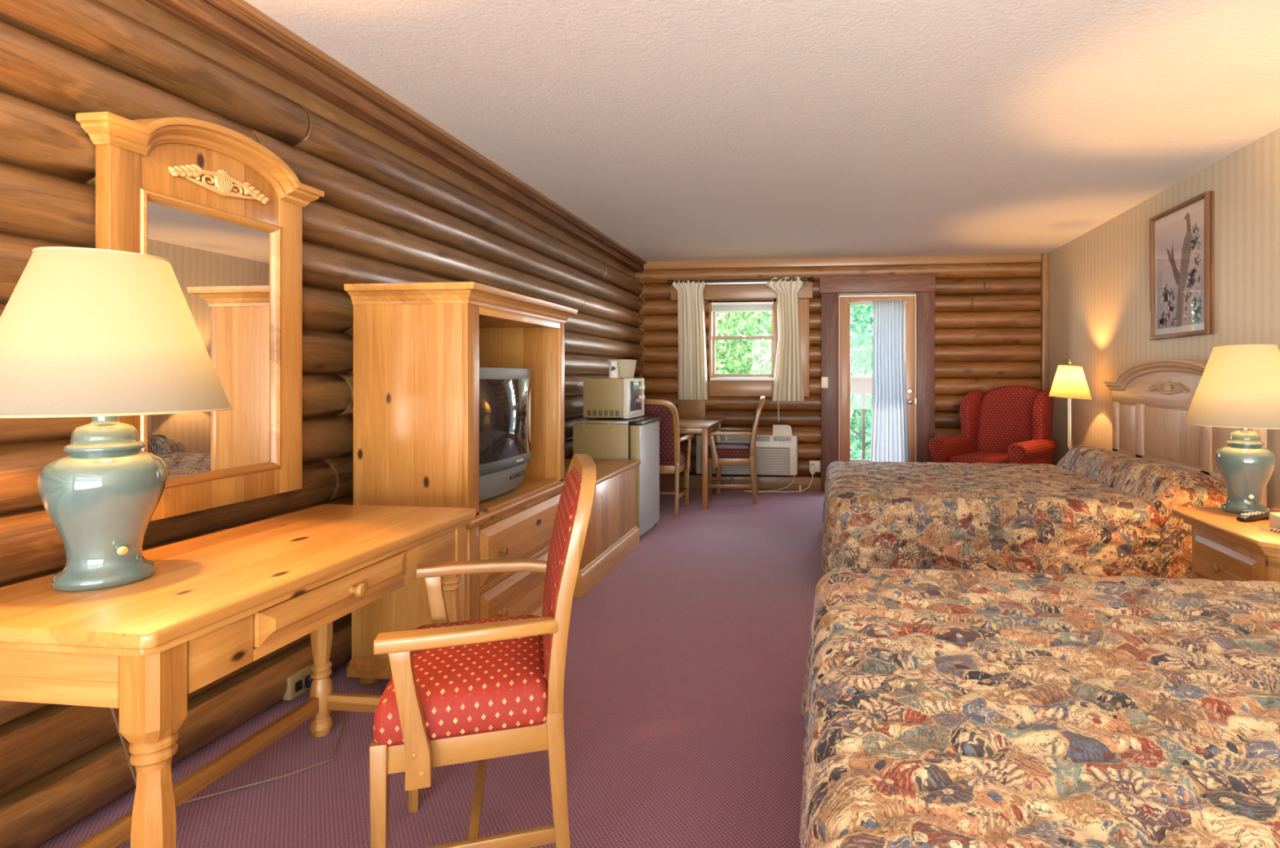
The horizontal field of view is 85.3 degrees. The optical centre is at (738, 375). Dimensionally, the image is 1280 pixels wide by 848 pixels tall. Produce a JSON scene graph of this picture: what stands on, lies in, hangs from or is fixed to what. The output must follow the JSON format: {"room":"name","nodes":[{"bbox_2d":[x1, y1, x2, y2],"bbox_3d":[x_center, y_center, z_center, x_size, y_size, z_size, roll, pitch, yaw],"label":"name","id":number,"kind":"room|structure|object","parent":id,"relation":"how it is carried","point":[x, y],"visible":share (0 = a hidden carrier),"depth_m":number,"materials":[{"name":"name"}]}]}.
{"room":"hotel room","nodes":[
{"label":"hotel room","id":0,"kind":"room"},
{"bbox_2d":[0,0,644,847],"bbox_3d":[-1.702,-0.005,2.626,0.224,2.430,10.000,0,0,7],"label":"wall","id":1,"kind":"structure","parent":0,"point":[388,212],"depth_m":2.21,"materials":[{"name":"brown wood"}]},
{"bbox_2d":[75,111,324,521],"bbox_3d":[-1.603,-0.176,2.130,0.095,1.162,0.766,0,0,7],"label":"wall mirror","id":2,"kind":"object","parent":1,"relation":"attached to","point":[208,199],"visible":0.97,"depth_m":2.13,"materials":[{"name":"brown wood"}]},
{"bbox_2d":[147,201,271,477],"bbox_3d":[-1.622,-0.095,2.121,0.010,0.830,0.488,0,0,7],"label":"mirror glass","id":3,"kind":"object","parent":2,"relation":"attached to","point":[220,264],"depth_m":2.15,"materials":[{"name":"silver"}]},
{"bbox_2d":[283,664,313,700],"bbox_3d":[-1.593,1.120,2.511,0.058,0.080,0.120,0,0,7],"label":"wall outlet","id":4,"kind":"object","parent":1,"relation":"attached to","point":[300,682],"visible":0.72,"depth_m":2.49,"materials":[{"name":"beige plastic"}]},
{"bbox_2d":[294,680,302,692],"bbox_3d":[-1.593,1.123,2.486,0.006,0.035,0.030,0,0,7],"label":"socket","id":5,"kind":"object","parent":4,"relation":"attached to","point":[298,683],"depth_m":2.48,"materials":[{"name":"black plastic"}]},
{"bbox_2d":[144,0,646,272],"bbox_3d":[-1.649,-1.165,2.569,0.105,0.110,9.700,0,0,7],"label":"trim","id":6,"kind":"structure","parent":1,"relation":"attached to","point":[218,20],"depth_m":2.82,"materials":[{"name":"brown wood"}]},
{"bbox_2d":[639,272,644,384],"bbox_3d":[-1.039,-0.028,7.379,0.058,2.163,0.071,0,0,-12],"label":"trim","id":7,"kind":"structure","parent":1,"relation":"attached to","point":[643,273],"depth_m":7.36,"materials":[{"name":"brown wood"}]},
{"bbox_2d":[35,487,825,847],"bbox_3d":[0.446,1.250,2.414,4.900,0.120,10.100,0,0,7],"label":"floor","id":8,"kind":"structure","parent":0,"point":[686,668],"depth_m":2.25,"materials":[{"name":"carpet"}]},
{"bbox_2d":[0,504,476,847],"bbox_3d":[-1.202,0.815,1.761,0.586,0.750,1.135,0,0,7],"label":"writing desk","id":9,"kind":"object","parent":8,"relation":"on","point":[212,606],"visible":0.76,"depth_m":1.42,"materials":[{"name":"brown wood"}]},
{"bbox_2d":[0,246,344,803],"bbox_3d":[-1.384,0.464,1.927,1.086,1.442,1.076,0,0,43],"label":"table lamp","id":10,"kind":"object","parent":9,"relation":"on","point":[104,335],"depth_m":1.39,"materials":[{"name":"beige fabric"}]},
{"bbox_2d":[36,416,167,591],"bbox_3d":[-1.361,0.253,1.476,0.206,0.374,0.206,0,0,7],"label":"lamp base","id":11,"kind":"object","parent":10,"relation":"attached to","point":[101,498],"depth_m":1.42,"materials":[{"name":"green ceramic"}]},
{"bbox_2d":[343,281,577,685],"bbox_3d":[-1.160,0.421,3.093,0.527,1.538,1.084,0,0,7],"label":"armoire","id":12,"kind":"object","parent":8,"relation":"on","point":[420,348],"visible":0.56,"depth_m":2.62,"materials":[{"name":"brown wood"}]},
{"bbox_2d":[479,367,531,501],"bbox_3d":[-1.198,0.246,2.982,0.448,0.563,0.650,0,0,7],"label":"television","id":13,"kind":"object","parent":12,"relation":"on","point":[504,393],"visible":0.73,"depth_m":2.91,"materials":[{"name":"plastic"}]},
{"bbox_2d":[476,478,563,515],"bbox_3d":[-1.185,0.542,3.096,0.453,0.025,0.936,0,0,7],"label":"shelf","id":14,"kind":"object","parent":12,"relation":"attached to","point":[529,486],"depth_m":3.10,"materials":[{"name":"brown wood"}]},
{"bbox_2d":[368,453,596,847],"bbox_3d":[-0.612,0.701,1.732,0.476,0.978,0.600,0,0,-17],"label":"wooden armchair","id":15,"kind":"object","parent":8,"relation":"on","point":[480,691],"visible":1,"depth_m":1.53,"materials":[{"name":"brown wood"}]},
{"bbox_2d":[564,458,640,597],"bbox_3d":[-1.059,0.891,4.300,0.605,0.598,1.180,0,0,7],"label":"base cabinet","id":16,"kind":"object","parent":8,"relation":"on","point":[612,534],"visible":0.34,"depth_m":4.25,"materials":[{"name":"brown wood"}]},
{"bbox_2d":[573,417,661,536],"bbox_3d":[-0.913,0.757,5.242,0.517,0.866,0.615,0,0,7],"label":"mini fridge","id":17,"kind":"object","parent":8,"relation":"on","point":[636,437],"visible":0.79,"depth_m":4.97,"materials":[{"name":"grey metal"}]},
{"bbox_2d":[573,417,646,423],"bbox_3d":[-0.963,0.338,5.255,0.415,0.015,0.600,0,0,7],"label":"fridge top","id":18,"kind":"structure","parent":17,"relation":"on","point":[614,420],"depth_m":5.15,"materials":[{"name":"metal"}]},
{"bbox_2d":[583,377,644,420],"bbox_3d":[-0.952,0.173,5.324,0.370,0.310,0.442,0,0,7],"label":"microwave","id":19,"kind":"object","parent":17,"relation":"on","point":[624,398],"visible":1,"depth_m":5.11,"materials":[{"name":"beige metal"}]},
{"bbox_2d":[608,360,618,377],"bbox_3d":[-0.944,-0.047,5.183,0.082,0.130,0.082,0,0,7],"label":"paper cup","id":20,"kind":"object","parent":19,"relation":"on","point":[613,367],"visible":1,"depth_m":5.15,"materials":[{"name":"white paper"}]},
{"bbox_2d":[608,359,636,377],"bbox_3d":[-0.901,-0.053,5.328,0.176,0.143,0.176,0,0,7],"label":"ice bucket","id":21,"kind":"object","parent":19,"relation":"on","point":[626,367],"visible":0.77,"depth_m":5.25,"materials":[{"name":"beige plastic"}]},
{"bbox_2d":[640,399,694,517],"bbox_3d":[-0.728,0.691,6.000,0.600,0.998,0.576,0,0,7],"label":"wooden armchair","id":22,"kind":"object","parent":8,"relation":"on","point":[673,460],"visible":0.4,"depth_m":5.79,"materials":[{"name":"brown wood"}]},
{"bbox_2d":[679,417,725,509],"bbox_3d":[-0.596,0.815,6.676,0.800,0.750,1.050,0,0,7],"label":"dining table","id":23,"kind":"object","parent":8,"relation":"on","point":[704,426],"visible":0.48,"depth_m":6.17,"materials":[{"name":"brown wood"}]},
{"bbox_2d":[708,395,765,503],"bbox_3d":[-0.029,0.691,6.636,0.576,0.998,0.600,0,0,3],"label":"wooden armchair","id":24,"kind":"object","parent":8,"relation":"on","point":[719,454],"visible":0.93,"depth_m":6.39,"materials":[{"name":"brown wood"}]},
{"bbox_2d":[928,385,1057,464],"bbox_3d":[2.338,0.640,6.239,0.886,1.100,1.002,0,0,44],"label":"armchair","id":25,"kind":"object","parent":8,"relation":"on","point":[1009,424],"visible":0.66,"depth_m":6.36,"materials":[{"name":"fabric"}]},
{"bbox_2d":[946,450,1008,463],"bbox_3d":[2.281,0.780,6.180,0.578,0.160,0.707,0,0,44],"label":"seat cushion","id":26,"kind":"object","parent":25,"relation":"on","point":[953,456],"depth_m":6.06,"materials":[{"name":"fabric"}]},
{"bbox_2d":[1048,357,1092,450],"bbox_3d":[2.677,0.520,5.547,0.322,1.340,0.322,0,0,7],"label":"floor lamp","id":27,"kind":"object","parent":8,"relation":"on","point":[1069,382],"visible":0.81,"depth_m":5.46,"materials":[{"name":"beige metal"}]},
{"bbox_2d":[1102,359,1266,506],"bbox_3d":[1.692,0.544,4.352,2.065,1.292,1.730,0,0,7],"label":"headboard","id":28,"kind":"object","parent":8,"relation":"on","point":[1152,399],"visible":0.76,"depth_m":4.29,"materials":[{"name":"brown wood"}]},
{"bbox_2d":[819,444,1226,579],"bbox_3d":[1.589,0.823,4.365,2.129,0.663,1.743,0,0,7],"label":"bedspread","id":29,"kind":"object","parent":28,"relation":"on","point":[1097,512],"visible":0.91,"depth_m":3.60,"materials":[{"name":"multicoloured fabric"}]},
{"bbox_2d":[1171,506,1279,582],"bbox_3d":[2.174,0.880,2.621,0.700,0.620,0.690,0,0,7],"label":"nightstand","id":30,"kind":"object","parent":8,"relation":"on","point":[1224,547],"visible":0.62,"depth_m":2.62,"materials":[{"name":"brown wood"}]},
{"bbox_2d":[1182,344,1279,514],"bbox_3d":[2.125,0.221,2.884,0.442,0.697,0.442,0,0,36],"label":"table lamp","id":31,"kind":"object","parent":30,"relation":"on","point":[1238,387],"visible":0.99,"depth_m":2.80,"materials":[{"name":"beige fabric"}]},
{"bbox_2d":[1214,428,1275,514],"bbox_3d":[2.125,0.383,2.884,0.206,0.374,0.206,0,0,7],"label":"lamp base","id":32,"kind":"object","parent":31,"relation":"attached to","point":[1245,467],"depth_m":2.83,"materials":[{"name":"green ceramic"}]},
{"bbox_2d":[1235,511,1269,521],"bbox_3d":[2.046,0.555,2.727,0.180,0.025,0.047,0,0,-26],"label":"remote control","id":33,"kind":"object","parent":30,"relation":"on","point":[1256,515],"visible":0.98,"depth_m":2.70,"materials":[{"name":"black plastic"}]},
{"bbox_2d":[1257,511,1279,533],"bbox_3d":[2.063,0.525,2.465,0.232,0.090,0.222,0,0,-8],"label":"telephone","id":34,"kind":"object","parent":30,"relation":"on","point":[1274,517],"visible":1,"depth_m":2.52,"materials":[{"name":"beige plastic"}]},
{"bbox_3d":[1.313,0.544,1.452,2.115,1.292,1.720,0,0,7],"label":"bed","id":35,"kind":"object","parent":8,"relation":"on","visible":0},
{"bbox_2d":[798,567,1279,847],"bbox_3d":[1.201,0.822,1.466,2.179,0.666,1.733,0,0,7],"label":"bedspread","id":36,"kind":"object","parent":35,"relation":"on","point":[940,708],"visible":1,"depth_m":1.33,"materials":[{"name":"multicoloured fabric"}]},
{"bbox_2d":[243,0,1279,262],"bbox_3d":[0.415,-1.320,2.166,5.300,0.200,11.600,0,0,7],"label":"ceiling","id":37,"kind":"structure","parent":0,"point":[674,130],"depth_m":3.07,"materials":[{"name":"white paint"}]},
{"bbox_2d":[635,262,1040,476],"bbox_3d":[1.033,-0.015,7.226,4.500,2.410,0.244,0,0,7],"label":"wall","id":38,"kind":"structure","parent":0,"point":[988,316],"depth_m":7.01,"materials":[{"name":"brown wood"}]},
{"bbox_2d":[678,300,706,417],"bbox_3d":[-0.492,-0.105,7.319,0.290,1.390,0.090,0,0,7],"label":"trim","id":39,"kind":"structure","parent":38,"relation":"attached to","point":[686,408],"depth_m":7.27,"materials":[{"name":"brown wood"}]},
{"bbox_2d":[659,474,821,490],"bbox_3d":[-0.070,1.123,7.271,1.900,0.135,0.082,0,0,7],"label":"baseboard","id":40,"kind":"structure","parent":38,"relation":"attached to","point":[764,482],"depth_m":7.19,"materials":[{"name":"brown wood"}]},
{"bbox_2d":[667,276,813,286],"bbox_3d":[0.016,-0.972,7.149,1.532,0.083,0.123,0,0,7],"label":"curtain rod","id":41,"kind":"object","parent":38,"relation":"attached to","point":[811,279],"visible":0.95,"depth_m":7.13,"materials":[{"name":"black metal"}]},
{"bbox_2d":[672,280,708,399],"bbox_3d":[-0.509,-0.372,7.176,0.375,1.245,0.104,0,0,7],"label":"window curtain","id":42,"kind":"object","parent":41,"relation":"hanging from","point":[692,384],"visible":1,"depth_m":7.17,"materials":[{"name":"beige fabric"}]},
{"bbox_2d":[765,276,804,401],"bbox_3d":[0.470,-0.379,7.056,0.400,1.277,0.107,0,0,7],"label":"window curtain","id":43,"kind":"object","parent":41,"relation":"hanging from","point":[788,384],"visible":1,"depth_m":7.05,"materials":[{"name":"beige fabric"}]},
{"bbox_2d":[709,380,773,396],"bbox_3d":[0.044,0.133,7.252,0.710,0.165,0.092,0,0,7],"label":"trim","id":44,"kind":"structure","parent":38,"relation":"attached to","point":[717,388],"depth_m":7.21,"materials":[{"name":"brown wood"}]},
{"bbox_2d":[671,280,813,300],"bbox_3d":[0.029,-0.900,7.250,1.500,0.190,0.100,0,0,7],"label":"trim","id":45,"kind":"structure","parent":38,"relation":"attached to","point":[721,291],"depth_m":7.20,"materials":[{"name":"brown wood"}]},
{"bbox_2d":[708,299,776,380],"bbox_3d":[0.049,-0.375,7.293,0.710,0.850,0.310,0,0,7],"label":"window","id":46,"kind":"structure","parent":38,"relation":"in","point":[712,315],"depth_m":7.24,"materials":[{"name":"brown wood"}]},
{"bbox_2d":[711,300,778,421],"bbox_3d":[0.068,-0.160,7.186,0.713,1.260,0.087,0,0,7],"label":"window blind","id":47,"kind":"object","parent":46,"relation":"attached to","point":[733,306],"visible":0.98,"depth_m":7.20,"materials":[{"name":"white plastic"}]},
{"bbox_2d":[696,424,797,475],"bbox_3d":[0.085,0.757,7.114,1.045,0.515,0.196,0,0,7],"label":"air conditioner","id":48,"kind":"object","parent":38,"relation":"attached to","point":[776,453],"visible":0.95,"depth_m":7.00,"materials":[{"name":"white plastic"}]},
{"bbox_2d":[708,435,769,441],"bbox_3d":[-0.023,0.641,7.034,0.690,0.049,0.004,0,0,7],"label":"vent","id":49,"kind":"object","parent":48,"relation":"attached to","point":[723,438],"depth_m":7.03,"materials":[{"name":"beige plastic"}]},
{"bbox_2d":[701,448,789,474],"bbox_3d":[0.064,0.870,7.022,0.905,0.256,0.008,0,0,7],"label":"grille","id":50,"kind":"object","parent":48,"relation":"attached to","point":[768,460],"depth_m":6.99,"materials":[{"name":"white plastic"}]},
{"bbox_2d":[743,464,815,492],"bbox_3d":[0.423,1.051,7.028,0.744,0.273,0.134,0,0,-4],"label":"power cord","id":51,"kind":"object","parent":48,"relation":"attached to","point":[812,466],"visible":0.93,"depth_m":7.04,"materials":[{"name":"white plastic"}]},
{"bbox_2d":[776,298,809,396],"bbox_3d":[0.567,-0.292,7.187,0.345,1.015,0.095,0,0,7],"label":"trim","id":52,"kind":"structure","parent":38,"relation":"attached to","point":[803,304],"depth_m":7.12,"materials":[{"name":"brown wood"}]},
{"bbox_2d":[809,460,820,471],"bbox_3d":[0.793,0.938,7.139,0.115,0.115,0.055,0,0,7],"label":"wall outlet","id":53,"kind":"object","parent":38,"relation":"attached to","point":[817,463],"visible":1,"depth_m":7.11,"materials":[{"name":"white plastic"}]},
{"bbox_2d":[821,377,827,387],"bbox_3d":[0.882,0.068,7.044,0.068,0.115,0.026,0,0,7],"label":"light switch","id":54,"kind":"object","parent":38,"relation":"attached to","point":[824,380],"visible":1,"depth_m":7.04,"materials":[{"name":"white plastic"}]},
{"bbox_2d":[821,293,838,491],"bbox_3d":[0.944,0.170,7.118,0.180,2.040,0.140,0,0,7],"label":"trim","id":55,"kind":"structure","parent":38,"relation":"attached to","point":[829,301],"depth_m":7.05,"materials":[{"name":"brown wood"}]},
{"bbox_2d":[643,253,1041,270],"bbox_3d":[1.025,-1.177,7.159,4.100,0.085,0.140,0,0,7],"label":"trim","id":56,"kind":"structure","parent":38,"relation":"attached to","point":[1011,258],"depth_m":7.08,"materials":[{"name":"brown wood"}]},
{"bbox_2d":[838,293,916,462],"bbox_3d":[1.417,0.180,7.024,0.802,2.020,0.113,0,0,7],"label":"door","id":57,"kind":"structure","parent":38,"relation":"in","point":[844,308],"depth_m":7.06,"materials":[{"name":"brown wood"}]},
{"bbox_2d":[848,300,909,462],"bbox_3d":[1.427,0.086,6.980,0.613,1.708,0.060,0,0,7],"label":"vertical blinds","id":58,"kind":"object","parent":57,"relation":"hanging from","point":[889,433],"visible":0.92,"depth_m":6.96,"materials":[{"name":"white fabric"}]},
{"bbox_2d":[819,274,935,294],"bbox_3d":[1.415,-0.938,7.058,1.160,0.175,0.145,0,0,7],"label":"trim","id":59,"kind":"structure","parent":38,"relation":"attached to","point":[912,283],"depth_m":6.99,"materials":[{"name":"brown wood"}]},
{"bbox_2d":[915,291,934,462],"bbox_3d":[1.897,0.170,7.002,0.180,2.040,0.140,0,0,7],"label":"trim","id":60,"kind":"structure","parent":38,"relation":"attached to","point":[925,301],"depth_m":6.93,"materials":[{"name":"brown wood"}]},
{"bbox_2d":[1048,127,1279,508],"bbox_3d":[2.579,-0.015,2.103,0.150,2.410,10.000,0,0,7],"label":"wall","id":61,"kind":"structure","parent":0,"point":[1099,280],"depth_m":4.80,"materials":[{"name":"paper"}]},
{"bbox_2d":[1038,253,1048,391],"bbox_3d":[3.055,-0.015,6.891,0.065,2.410,0.180,0,0,7],"label":"trim","id":62,"kind":"structure","parent":61,"relation":"attached to","point":[1044,273],"depth_m":6.80,"materials":[{"name":"brown wood"}]},
{"bbox_2d":[1149,191,1213,340],"bbox_3d":[2.744,-0.650,4.279,0.044,0.820,0.690,0,0,7],"label":"framed picture","id":63,"kind":"object","parent":61,"relation":"attached to","point":[1181,237],"visible":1,"depth_m":4.22,"materials":[{"name":"brown wood"}]},
{"bbox_2d":[1156,209,1204,328],"bbox_3d":[2.744,-0.650,4.279,0.004,0.684,0.560,0,0,7],"label":"print","id":64,"kind":"object","parent":63,"relation":"attached to","point":[1180,236],"depth_m":4.25},
{"bbox_3d":[1.094,1.285,8.137,6.200,0.130,1.580,0,0,7],"label":"floor","id":65,"kind":"structure","parent":0,"visible":0},
{"bbox_2d":[850,376,873,462],"bbox_3d":[1.154,0.610,8.629,6.200,1.220,0.170,0,0,7],"label":"balcony railing","id":66,"kind":"object","parent":65,"relation":"on","point":[859,384],"visible":0.02,"depth_m":8.55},
{"label":"outside","id":67,"kind":"structure","parent":0,"visible":0},
{"bbox_3d":[5.391,4.440,44.172,120.000,0.100,71.000,0,0,7],"label":"ground","id":68,"kind":"structure","parent":67,"visible":0},
{"bbox_2d":[715,307,771,373],"bbox_3d":[-0.429,0.092,12.140,3.195,8.610,3.198,0,0,7],"label":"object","id":69,"kind":"object","parent":68,"relation":"on","point":[722,317],"visible":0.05,"depth_m":11.93,"materials":[{"name":"green plant"}]},
{"bbox_2d":[716,311,771,373],"bbox_3d":[-0.571,-0.976,16.798,4.304,10.742,4.287,0,0,7],"label":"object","id":70,"kind":"object","parent":68,"relation":"on","point":[744,324],"visible":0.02,"depth_m":16.28,"materials":[{"name":"green plant"}]},
{"bbox_2d":[850,304,872,459],"bbox_3d":[3.739,-1.231,16.670,4.288,11.252,4.307,0,0,7],"label":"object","id":71,"kind":"object","parent":68,"relation":"on","point":[852,410],"visible":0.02,"depth_m":15.54,"materials":[{"name":"green plant"}]},
{"bbox_2d":[850,304,873,459],"bbox_3d":[2.865,-0.064,12.345,3.198,8.920,3.187,0,0,7],"label":"tree","id":72,"kind":"object","parent":68,"relation":"on","point":[862,364],"visible":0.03,"depth_m":12.10,"materials":[{"name":"green plant"}]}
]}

